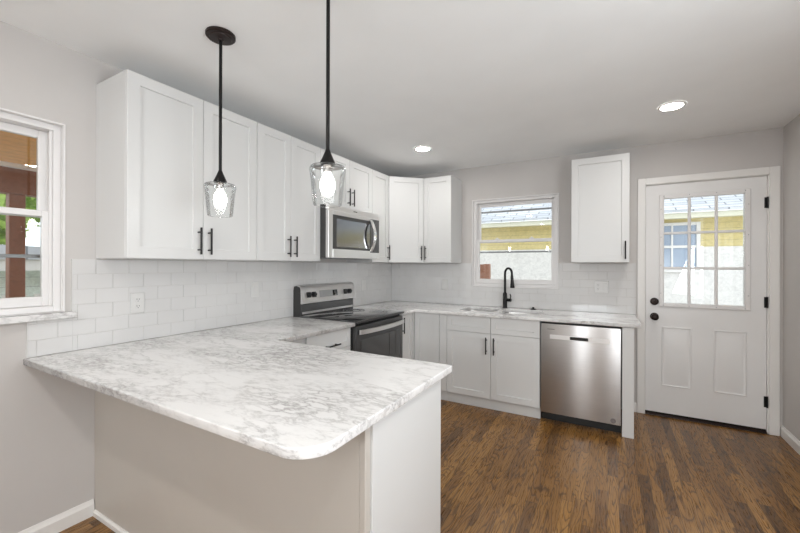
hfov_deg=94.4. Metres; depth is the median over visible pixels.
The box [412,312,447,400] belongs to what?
base cabinet
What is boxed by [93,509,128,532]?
baseboard
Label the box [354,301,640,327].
countertop
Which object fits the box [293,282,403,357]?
electric range
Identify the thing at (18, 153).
porch roof
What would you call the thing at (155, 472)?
base cabinet
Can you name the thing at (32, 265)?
garage
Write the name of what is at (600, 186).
upper cabinet
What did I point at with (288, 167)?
upper cabinet
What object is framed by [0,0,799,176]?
ceiling
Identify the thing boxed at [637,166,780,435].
door
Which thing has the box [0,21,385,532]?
wall
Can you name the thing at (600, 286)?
wall outlet
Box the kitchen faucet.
[502,267,514,307]
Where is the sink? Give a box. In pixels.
[467,309,539,314]
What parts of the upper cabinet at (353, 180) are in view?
door, door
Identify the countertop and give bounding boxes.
[23,317,451,459]
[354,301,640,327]
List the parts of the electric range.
control panel, riser trim, display panel, oven door, oven handle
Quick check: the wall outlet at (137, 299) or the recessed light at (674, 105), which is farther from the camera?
the recessed light at (674, 105)
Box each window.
[0,108,77,324]
[472,193,558,288]
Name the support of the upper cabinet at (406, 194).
attached to the wall at (47, 421)
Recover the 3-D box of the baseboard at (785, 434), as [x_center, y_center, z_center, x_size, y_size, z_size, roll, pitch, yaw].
[2.709,1.305,2.393,0.014,0.085,1.230,0,0,29]
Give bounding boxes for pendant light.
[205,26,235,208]
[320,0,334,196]
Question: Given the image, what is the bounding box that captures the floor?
[59,400,799,532]
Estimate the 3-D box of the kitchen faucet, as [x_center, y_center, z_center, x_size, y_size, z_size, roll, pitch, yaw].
[1.135,0.233,3.868,0.075,0.430,0.170,0,0,-23]
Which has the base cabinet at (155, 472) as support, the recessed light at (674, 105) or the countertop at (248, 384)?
the countertop at (248, 384)
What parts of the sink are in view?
bowl, bowl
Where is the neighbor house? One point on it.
(524, 266)
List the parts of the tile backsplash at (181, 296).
edge trim, edge trim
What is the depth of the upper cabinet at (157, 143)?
2.01 m
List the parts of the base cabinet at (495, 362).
drawer, door, door, drawer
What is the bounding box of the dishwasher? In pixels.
[541,321,620,432]
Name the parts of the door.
knob, raised panel, lite frame, raised panel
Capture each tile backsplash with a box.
[26,259,391,357]
[392,263,635,313]
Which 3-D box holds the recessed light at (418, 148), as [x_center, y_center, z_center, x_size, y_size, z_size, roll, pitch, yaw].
[0.205,-1.099,3.494,0.166,0.008,0.166,0,0,29]
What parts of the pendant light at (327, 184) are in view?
bulb, rod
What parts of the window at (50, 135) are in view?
storm frame, sash, sash, sill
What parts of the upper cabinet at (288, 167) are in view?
door, panel, bar pull, bar pull, door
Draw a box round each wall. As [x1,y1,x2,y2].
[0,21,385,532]
[391,127,782,427]
[783,114,799,440]
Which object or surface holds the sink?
in the countertop at (561, 316)
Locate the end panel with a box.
[622,327,633,438]
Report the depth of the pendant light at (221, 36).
1.77 m
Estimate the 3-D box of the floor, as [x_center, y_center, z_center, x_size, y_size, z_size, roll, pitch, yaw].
[-0.339,1.389,0.639,3.846,0.100,7.560,0,0,29]
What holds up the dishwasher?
on the floor
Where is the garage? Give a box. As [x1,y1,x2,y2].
[0,245,39,297]
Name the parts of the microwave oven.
handle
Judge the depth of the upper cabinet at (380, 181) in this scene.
3.89 m
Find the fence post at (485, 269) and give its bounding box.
[480,264,490,278]
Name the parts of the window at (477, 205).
sash, sash, storm frame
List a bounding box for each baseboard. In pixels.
[18,499,93,532]
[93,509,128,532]
[780,425,799,454]
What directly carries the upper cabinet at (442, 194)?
attached to the wall at (759, 148)
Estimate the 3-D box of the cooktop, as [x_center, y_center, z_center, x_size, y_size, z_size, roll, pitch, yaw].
[-0.417,0.442,3.351,0.604,0.025,0.764,0,0,29]
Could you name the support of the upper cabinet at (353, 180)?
attached to the wall at (47, 421)
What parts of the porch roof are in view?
white rail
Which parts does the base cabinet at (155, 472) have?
corner trim, panel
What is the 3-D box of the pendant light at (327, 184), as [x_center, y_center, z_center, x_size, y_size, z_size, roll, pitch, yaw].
[-0.286,-0.669,1.448,0.142,0.870,0.142,0,0,-33]
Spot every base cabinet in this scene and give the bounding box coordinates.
[94,380,440,532]
[291,328,349,350]
[402,313,411,358]
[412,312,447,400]
[447,309,540,418]
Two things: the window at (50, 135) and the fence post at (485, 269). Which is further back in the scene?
the fence post at (485, 269)
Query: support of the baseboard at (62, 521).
attached to the wall at (47, 421)
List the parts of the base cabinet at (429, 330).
door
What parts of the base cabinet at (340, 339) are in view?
drawer, drawer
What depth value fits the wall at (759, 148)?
3.42 m
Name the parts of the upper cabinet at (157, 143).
door, panel, bar pull, bar pull, door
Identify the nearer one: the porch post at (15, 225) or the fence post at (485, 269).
the porch post at (15, 225)
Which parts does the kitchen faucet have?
spout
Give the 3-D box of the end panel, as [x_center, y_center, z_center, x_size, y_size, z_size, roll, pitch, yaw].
[1.928,0.913,3.164,0.079,0.864,0.638,0,0,29]
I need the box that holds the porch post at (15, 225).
[5,193,25,297]
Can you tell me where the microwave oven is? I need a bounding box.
[320,204,378,259]
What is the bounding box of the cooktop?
[300,307,403,323]
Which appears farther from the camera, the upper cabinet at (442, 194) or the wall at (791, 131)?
the upper cabinet at (442, 194)
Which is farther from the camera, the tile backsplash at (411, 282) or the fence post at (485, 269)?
the fence post at (485, 269)
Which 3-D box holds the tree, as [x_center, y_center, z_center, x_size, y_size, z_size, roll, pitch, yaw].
[-11.375,-1.723,9.179,4.833,6.566,4.822,0,0,29]
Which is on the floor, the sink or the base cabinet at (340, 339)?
the base cabinet at (340, 339)
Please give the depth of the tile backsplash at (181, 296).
2.35 m
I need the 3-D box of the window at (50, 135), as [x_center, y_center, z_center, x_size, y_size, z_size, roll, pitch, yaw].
[-1.980,-0.225,1.497,0.165,0.982,1.021,0,0,29]
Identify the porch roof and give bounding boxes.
[0,131,36,197]
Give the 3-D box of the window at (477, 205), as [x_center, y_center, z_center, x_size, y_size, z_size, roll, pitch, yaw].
[1.224,-0.248,4.001,0.904,0.969,0.126,0,0,29]
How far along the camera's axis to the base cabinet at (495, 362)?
3.40 m
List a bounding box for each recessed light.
[414,146,430,151]
[657,101,686,111]
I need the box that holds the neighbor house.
[480,194,742,305]
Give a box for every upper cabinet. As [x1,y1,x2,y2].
[96,69,256,260]
[251,122,319,261]
[320,148,371,212]
[346,169,389,262]
[387,176,423,262]
[424,175,461,262]
[571,153,629,262]
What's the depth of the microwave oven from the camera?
3.24 m
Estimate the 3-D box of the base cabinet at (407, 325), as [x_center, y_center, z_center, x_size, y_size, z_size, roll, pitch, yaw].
[-0.213,0.907,3.835,0.684,0.864,0.279,0,0,29]
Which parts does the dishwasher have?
pocket handle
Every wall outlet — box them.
[130,292,143,312]
[595,281,608,292]
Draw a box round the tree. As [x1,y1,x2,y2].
[0,194,39,244]
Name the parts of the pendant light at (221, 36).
rod, bulb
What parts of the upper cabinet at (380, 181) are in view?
panel, door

